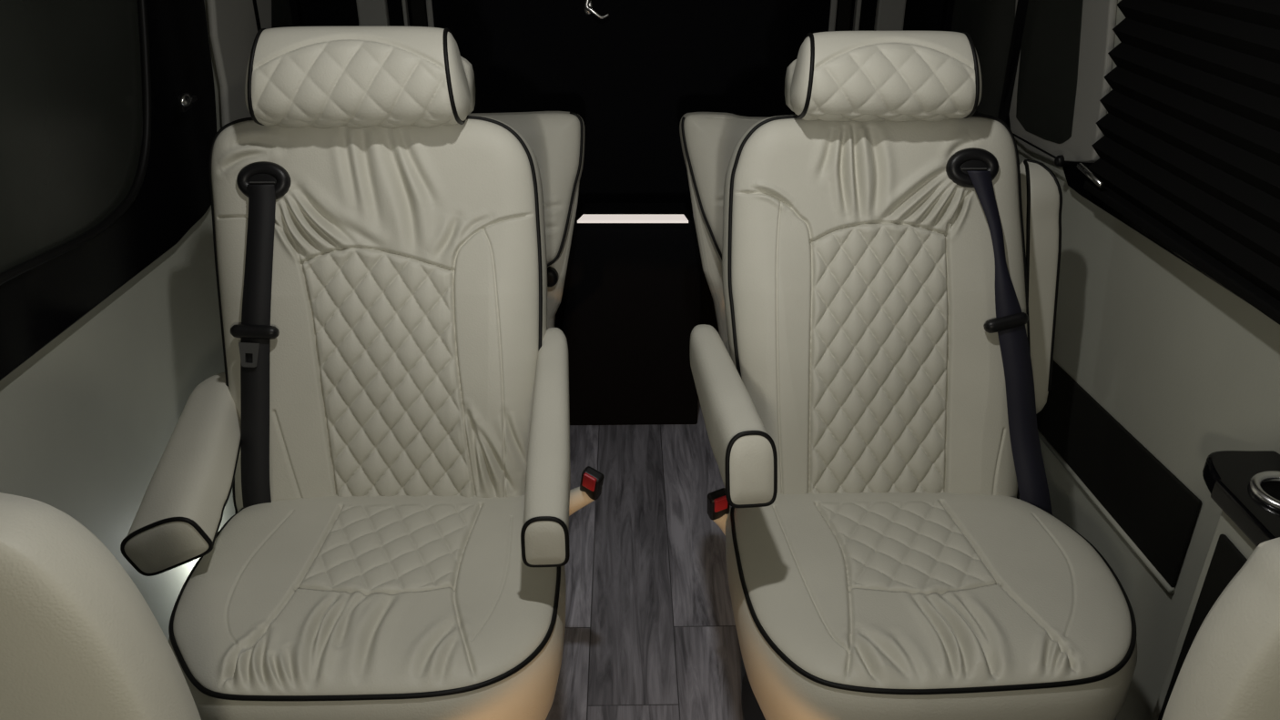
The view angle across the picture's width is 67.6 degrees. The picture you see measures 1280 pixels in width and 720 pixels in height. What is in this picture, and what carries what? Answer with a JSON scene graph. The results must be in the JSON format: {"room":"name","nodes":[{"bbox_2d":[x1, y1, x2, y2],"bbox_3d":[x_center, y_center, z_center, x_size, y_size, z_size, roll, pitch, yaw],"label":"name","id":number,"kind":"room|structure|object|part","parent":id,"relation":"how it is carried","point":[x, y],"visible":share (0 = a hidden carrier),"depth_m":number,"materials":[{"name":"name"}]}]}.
{"room":"vehicle interior","nodes":[
{"label":"vehicle interior","id":0,"kind":"room"},
{"bbox_2d":[0,0,234,641],"bbox_3d":[-0.940,-0.073,1.014,0.050,2.000,4.100,0,27,-1],"label":"wall","id":1,"kind":"structure","parent":0,"point":[87,421],"depth_m":1.70,"materials":[{"name":"plastic"}]},
{"bbox_2d":[0,0,217,381],"bbox_3d":[-0.880,-0.283,0.938,0.071,0.958,2.355,0,27,-1],"label":"window","id":2,"kind":"structure","parent":1,"relation":"in","point":[108,112],"depth_m":1.57,"materials":[{"name":"black glass"}]},
{"bbox_3d":[-0.904,-0.252,0.826,0.012,0.787,2.048,0,27,-1],"label":"pane","id":3,"kind":"part","parent":2,"relation":"part of","materials":[{"name":"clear glass"}]},
{"bbox_3d":[-0.863,-0.494,1.819,0.009,0.024,0.040,0,27,-1],"label":"latch lever","id":4,"kind":"part","parent":2,"relation":"part of","materials":[{"name":"silver metal"}]},
{"bbox_2d":[206,0,271,126],"bbox_3d":[-0.916,-0.592,2.300,0.018,0.641,0.440,0,27,-1],"label":"wall pillar","id":5,"kind":"structure","parent":1,"relation":"attached to","point":[233,30],"depth_m":2.13,"materials":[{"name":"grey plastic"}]},
{"bbox_2d":[252,0,303,31],"bbox_3d":[-0.924,-1.012,2.343,0.030,0.850,0.339,0,27,-1],"label":"window","id":6,"kind":"structure","parent":1,"relation":"in","point":[284,13],"depth_m":2.49,"materials":[{"name":"black glass"}]},
{"bbox_3d":[-0.933,-1.012,2.343,0.012,0.790,0.319,0,27,-1],"label":"pane","id":7,"kind":"part","parent":6,"relation":"part of","materials":[{"name":"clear glass"}]},
{"bbox_2d":[299,0,944,30],"bbox_3d":[-0.045,-0.917,2.649,1.800,2.000,0.050,0,27,-1],"label":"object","id":8,"kind":"structure","parent":0,"point":[919,15],"depth_m":2.61,"materials":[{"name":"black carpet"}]},
{"bbox_2d":[355,0,389,26],"bbox_3d":[-0.721,-0.894,2.604,0.078,2.000,0.030,0,27,-1],"label":"trim","id":9,"kind":"structure","parent":8,"relation":"attached to","point":[370,13],"depth_m":2.57,"materials":[{"name":"grey plastic"}]},
{"bbox_2d":[401,0,409,26],"bbox_3d":[-0.633,-0.894,2.605,0.010,2.000,0.030,0,27,-1],"label":"trim","id":10,"kind":"structure","parent":8,"relation":"attached to","point":[404,3],"depth_m":2.57,"materials":[{"name":"grey plastic"}]},
{"bbox_2d":[409,0,427,27],"bbox_3d":[-0.596,-0.895,2.606,0.039,2.000,0.030,0,27,-1],"label":"trim","id":11,"kind":"structure","parent":8,"relation":"attached to","point":[419,12],"depth_m":2.57,"materials":[{"name":"black plastic"}]},
{"bbox_2d":[426,0,434,27],"bbox_3d":[-0.566,-0.895,2.606,0.017,2.000,0.030,0,27,-1],"label":"trim","id":12,"kind":"structure","parent":8,"relation":"attached to","point":[429,4],"depth_m":2.57,"materials":[{"name":"grey plastic"}]},
{"bbox_2d":[431,0,831,334],"bbox_3d":[-0.022,-0.891,2.599,1.070,2.000,0.064,0,27,-1],"label":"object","id":13,"kind":"structure","parent":8,"relation":"in","point":[631,69],"depth_m":2.64,"materials":[{"name":"black carpet"}]},
{"bbox_3d":[-0.117,-0.942,2.555,0.071,0.055,0.036,0,27,-1],"label":"handle","id":14,"kind":"part","parent":13,"relation":"part of","materials":[{"name":"silver metal"}]},
{"bbox_2d":[828,0,837,31],"bbox_3d":[0.523,-0.903,2.622,0.020,2.000,0.030,0,27,-1],"label":"trim","id":15,"kind":"structure","parent":8,"relation":"attached to","point":[833,3],"depth_m":2.59,"materials":[{"name":"grey plastic"}]},
{"bbox_2d":[834,0,852,30],"bbox_3d":[0.554,-0.903,2.622,0.037,2.000,0.030,0,27,-1],"label":"trim","id":16,"kind":"structure","parent":8,"relation":"attached to","point":[844,6],"depth_m":2.59,"materials":[{"name":"black plastic"}]},
{"bbox_2d":[852,0,862,30],"bbox_3d":[0.591,-0.903,2.623,0.012,2.000,0.030,0,27,-1],"label":"trim","id":17,"kind":"structure","parent":8,"relation":"attached to","point":[858,3],"depth_m":2.60,"materials":[{"name":"grey plastic"}]},
{"bbox_2d":[873,0,906,30],"bbox_3d":[0.682,-0.904,2.624,0.074,2.000,0.030,0,27,-1],"label":"trim","id":18,"kind":"structure","parent":8,"relation":"attached to","point":[889,14],"depth_m":2.59,"materials":[{"name":"grey plastic"}]},
{"bbox_2d":[545,398,1116,719],"bbox_3d":[-0.015,0.831,1.498,2.000,0.050,4.100,0,27,-1],"label":"floor","id":19,"kind":"structure","parent":0,"point":[651,634],"depth_m":2.09,"materials":[{"name":"grey wood"}]},
{"bbox_2d":[0,492,201,719],"bbox_3d":[-0.520,0.664,0.745,0.629,0.936,0.690,0,27,-1],"label":"seat","id":20,"kind":"object","parent":19,"relation":"on","point":[79,640],"visible":1,"depth_m":0.80,"materials":[{"name":"beige leather"}]},
{"bbox_2d":[120,26,604,719],"bbox_3d":[-0.420,0.133,1.513,0.724,1.176,0.847,0,27,-1],"label":"chair","id":21,"kind":"object","parent":19,"relation":"on","point":[386,422],"visible":1,"depth_m":1.55,"materials":[{"name":"beige leather"}]},
{"bbox_3d":[-0.713,0.165,1.550,0.126,0.151,0.388,-3,27,-6],"label":"armrest","id":22,"kind":"part","parent":21,"relation":"part of","materials":[{"name":"beige leather"}]},
{"bbox_3d":[-0.450,-0.426,1.500,0.318,0.140,0.061,0,27,-1],"label":"quilted panel","id":23,"kind":"part","parent":21,"relation":"part of","materials":[{"name":"beige leather"}]},
{"bbox_2d":[168,494,566,719],"bbox_3d":[-0.403,0.406,1.481,0.581,0.264,0.536,0,27,-1],"label":"seat cushion","id":24,"kind":"object","parent":21,"relation":"on","point":[300,606],"depth_m":1.34,"materials":[{"name":"beige leather"}]},
{"bbox_3d":[-0.441,-0.041,1.679,0.558,0.731,0.380,0,27,-1],"label":"backrest","id":25,"kind":"part","parent":21,"relation":"part of","materials":[{"name":"beige leather"}]},
{"bbox_3d":[-0.386,0.290,1.488,0.234,0.032,0.244,0,27,-1],"label":"quilted panel","id":26,"kind":"part","parent":21,"relation":"part of","materials":[{"name":"beige leather"}]},
{"bbox_3d":[-0.417,0.048,1.609,0.283,0.445,0.171,0,27,-1],"label":"quilted panel","id":27,"kind":"part","parent":21,"relation":"part of","materials":[{"name":"beige leather"}]},
{"bbox_3d":[-0.139,0.111,1.510,0.068,0.146,0.483,0,27,-1],"label":"armrest","id":28,"kind":"part","parent":21,"relation":"part of","materials":[{"name":"beige leather"}]},
{"bbox_2d":[468,111,585,329],"bbox_3d":[-0.373,-0.075,2.207,0.500,0.909,0.563,0,27,-1],"label":"seat","id":29,"kind":"object","parent":19,"relation":"on","point":[556,138],"visible":0.21,"depth_m":2.16,"materials":[{"name":"beige leather"}]},
{"bbox_3d":[-0.218,-0.197,2.302,0.042,0.052,0.018,0,27,-1],"label":"recliner knob","id":30,"kind":"part","parent":29,"relation":"part of","materials":[{"name":"black plastic"}]},
{"bbox_2d":[554,203,701,425],"bbox_3d":[-0.035,-0.116,2.610,0.392,0.612,0.175,0,27,-1],"label":"cabinet","id":31,"kind":"object","parent":19,"relation":"on","point":[628,311],"depth_m":2.54,"materials":[{"name":"black wood"}]},
{"bbox_3d":[-0.018,-0.357,2.417,0.278,0.006,0.049,0,27,0],"label":"light strip","id":32,"kind":"part","parent":31,"relation":"part of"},
{"bbox_2d":[679,111,767,354],"bbox_3d":[0.323,-0.077,2.216,0.474,0.903,0.569,0,27,-1],"label":"seat","id":33,"kind":"object","parent":19,"relation":"on","point":[708,140],"visible":0.24,"depth_m":2.17,"materials":[{"name":"beige leather"}]},
{"bbox_3d":[0.324,-0.325,2.259,0.463,0.501,0.264,0,27,-1],"label":"backrest","id":34,"kind":"part","parent":33,"relation":"part of","materials":[{"name":"beige leather"}]},
{"bbox_2d":[725,339,729,354],"bbox_3d":[0.374,0.068,2.180,0.340,0.160,0.360,0,27,-1],"label":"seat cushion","id":35,"kind":"object","parent":33,"relation":"on","point":[726,344],"depth_m":2.26,"materials":[{"name":"beige leather"}]},
{"bbox_2d":[689,30,1137,719],"bbox_3d":[0.433,0.131,1.526,0.687,1.168,0.847,0,27,-1],"label":"chair","id":36,"kind":"object","parent":19,"relation":"on","point":[891,259],"visible":1,"depth_m":1.57,"materials":[{"name":"beige leather"}]},
{"bbox_3d":[0.131,0.057,1.498,0.066,0.106,0.455,-3,27,-5],"label":"armrest","id":37,"kind":"part","parent":36,"relation":"part of","materials":[{"name":"beige leather"}]},
{"bbox_3d":[0.415,-0.047,1.691,0.541,0.730,0.379,0,27,-1],"label":"backrest","id":38,"kind":"part","parent":36,"relation":"part of","materials":[{"name":"beige leather"}]},
{"bbox_3d":[0.406,0.024,1.621,0.240,0.479,0.182,0,27,-1],"label":"quilted panel","id":39,"kind":"part","parent":36,"relation":"part of","materials":[{"name":"beige leather"}]},
{"bbox_3d":[0.396,-0.434,1.513,0.268,0.126,0.062,0,27,-1],"label":"quilted panel","id":40,"kind":"part","parent":36,"relation":"part of","materials":[{"name":"beige leather"}]},
{"bbox_3d":[0.412,0.288,1.491,0.227,0.033,0.253,0,27,-1],"label":"quilted panel","id":41,"kind":"part","parent":36,"relation":"part of","materials":[{"name":"beige leather"}]},
{"bbox_2d":[725,491,1137,719],"bbox_3d":[0.437,0.401,1.484,0.586,0.267,0.523,0,27,-1],"label":"seat cushion","id":42,"kind":"object","parent":36,"relation":"on","point":[847,605],"depth_m":1.35,"materials":[{"name":"beige leather"}]},
{"bbox_3d":[0.717,-0.120,1.770,0.076,0.472,0.151,-11,29,-21],"label":"armrest","id":43,"kind":"part","parent":36,"relation":"part of","materials":[{"name":"beige leather"}]},
{"bbox_2d":[1150,450,1279,719],"bbox_3d":[0.823,0.607,1.118,0.125,0.695,0.804,0,27,-1],"label":"console","id":44,"kind":"object","parent":19,"relation":"on","point":[1244,484],"visible":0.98,"depth_m":1.26,"materials":[{"name":"black"}]},
{"bbox_3d":[0.770,0.605,1.092,0.006,0.523,0.640,0,27,-1],"label":"black inset panel","id":45,"kind":"part","parent":44,"relation":"part of","materials":[{"name":"black fabric"}]},
{"bbox_2d":[1249,470,1279,511],"bbox_3d":[0.832,0.193,1.231,0.096,0.062,0.096,0,27,-1],"label":"cup holder","id":46,"kind":"object","parent":44,"relation":"on","point":[1264,485],"depth_m":1.23,"materials":[{"name":"silver plastic"}]},
{"bbox_2d":[1162,537,1279,719],"bbox_3d":[0.475,0.684,0.768,0.541,0.880,0.683,0,27,-1],"label":"seat","id":47,"kind":"object","parent":19,"relation":"on","point":[1230,670],"visible":1,"depth_m":0.84,"materials":[{"name":"beige leather"}]},
{"bbox_2d":[1015,0,1279,719],"bbox_3d":[0.910,-0.087,1.041,0.050,2.000,4.100,0,27,-1],"label":"wall","id":48,"kind":"structure","parent":0,"point":[1188,367],"depth_m":1.64,"materials":[{"name":"plastic"}]},
{"bbox_2d":[940,0,1028,129],"bbox_3d":[0.843,-0.981,2.283,0.030,0.850,0.530,0,27,-1],"label":"wall pillar","id":49,"kind":"structure","parent":48,"relation":"in","point":[993,26],"depth_m":2.29,"materials":[{"name":"black plastic"}]},
{"bbox_2d":[1009,0,1117,162],"bbox_3d":[0.859,-0.789,1.896,0.016,0.776,0.531,0,27,-1],"label":"window frame","id":50,"kind":"structure","parent":48,"relation":"in","point":[1064,59],"depth_m":1.92,"materials":[{"name":"grey plastic"}]},
{"bbox_3d":[0.857,-0.803,1.916,0.012,0.705,0.370,0,27,-1],"label":"pane","id":51,"kind":"part","parent":50,"relation":"part of","materials":[{"name":"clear glass"}]},
{"bbox_2d":[1037,429,1175,593],"bbox_3d":[0.871,0.262,1.840,0.012,0.047,0.582,0,27,-1],"label":"trim","id":52,"kind":"structure","parent":48,"relation":"attached to","point":[1171,590],"depth_m":1.76,"materials":[{"name":"plastic"}]},
{"bbox_2d":[1036,360,1201,587],"bbox_3d":[0.871,0.160,1.836,0.007,0.208,0.669,0,27,-1],"label":"wall panel","id":53,"kind":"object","parent":48,"relation":"attached to","point":[1158,513],"depth_m":1.72,"materials":[{"name":"black plastic"}]},
{"bbox_2d":[1062,160,1249,304],"bbox_3d":[0.872,-0.275,0.822,0.020,0.865,2.084,0,27,-1],"label":"window","id":54,"kind":"structure","parent":48,"relation":"in","point":[1075,178],"depth_m":1.78,"materials":[{"name":"black"}]},
{"bbox_2d":[1012,0,1279,325],"bbox_3d":[0.839,-0.333,0.951,0.042,0.777,2.268,0,27,-1],"label":"blind","id":55,"kind":"object","parent":54,"relation":"attached to","point":[1188,151],"visible":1,"depth_m":1.42,"materials":[{"name":"black fabric"}]},
{"bbox_3d":[0.825,-0.450,2.004,0.004,0.019,0.290,0,27,0],"label":"tension cord","id":56,"kind":"part","parent":55,"relation":"part of","materials":[{"name":"black fabric"}]},
{"bbox_3d":[0.820,-0.390,1.872,0.012,0.024,0.024,0,27,-1],"label":"cord knob","id":57,"kind":"part","parent":55,"relation":"part of","materials":[{"name":"black plastic"}]},
{"bbox_3d":[0.847,0.100,0.939,0.032,0.016,1.850,0,27,-1],"label":"rail","id":58,"kind":"part","parent":55,"relation":"part of","materials":[{"name":"plastic"}]}
]}

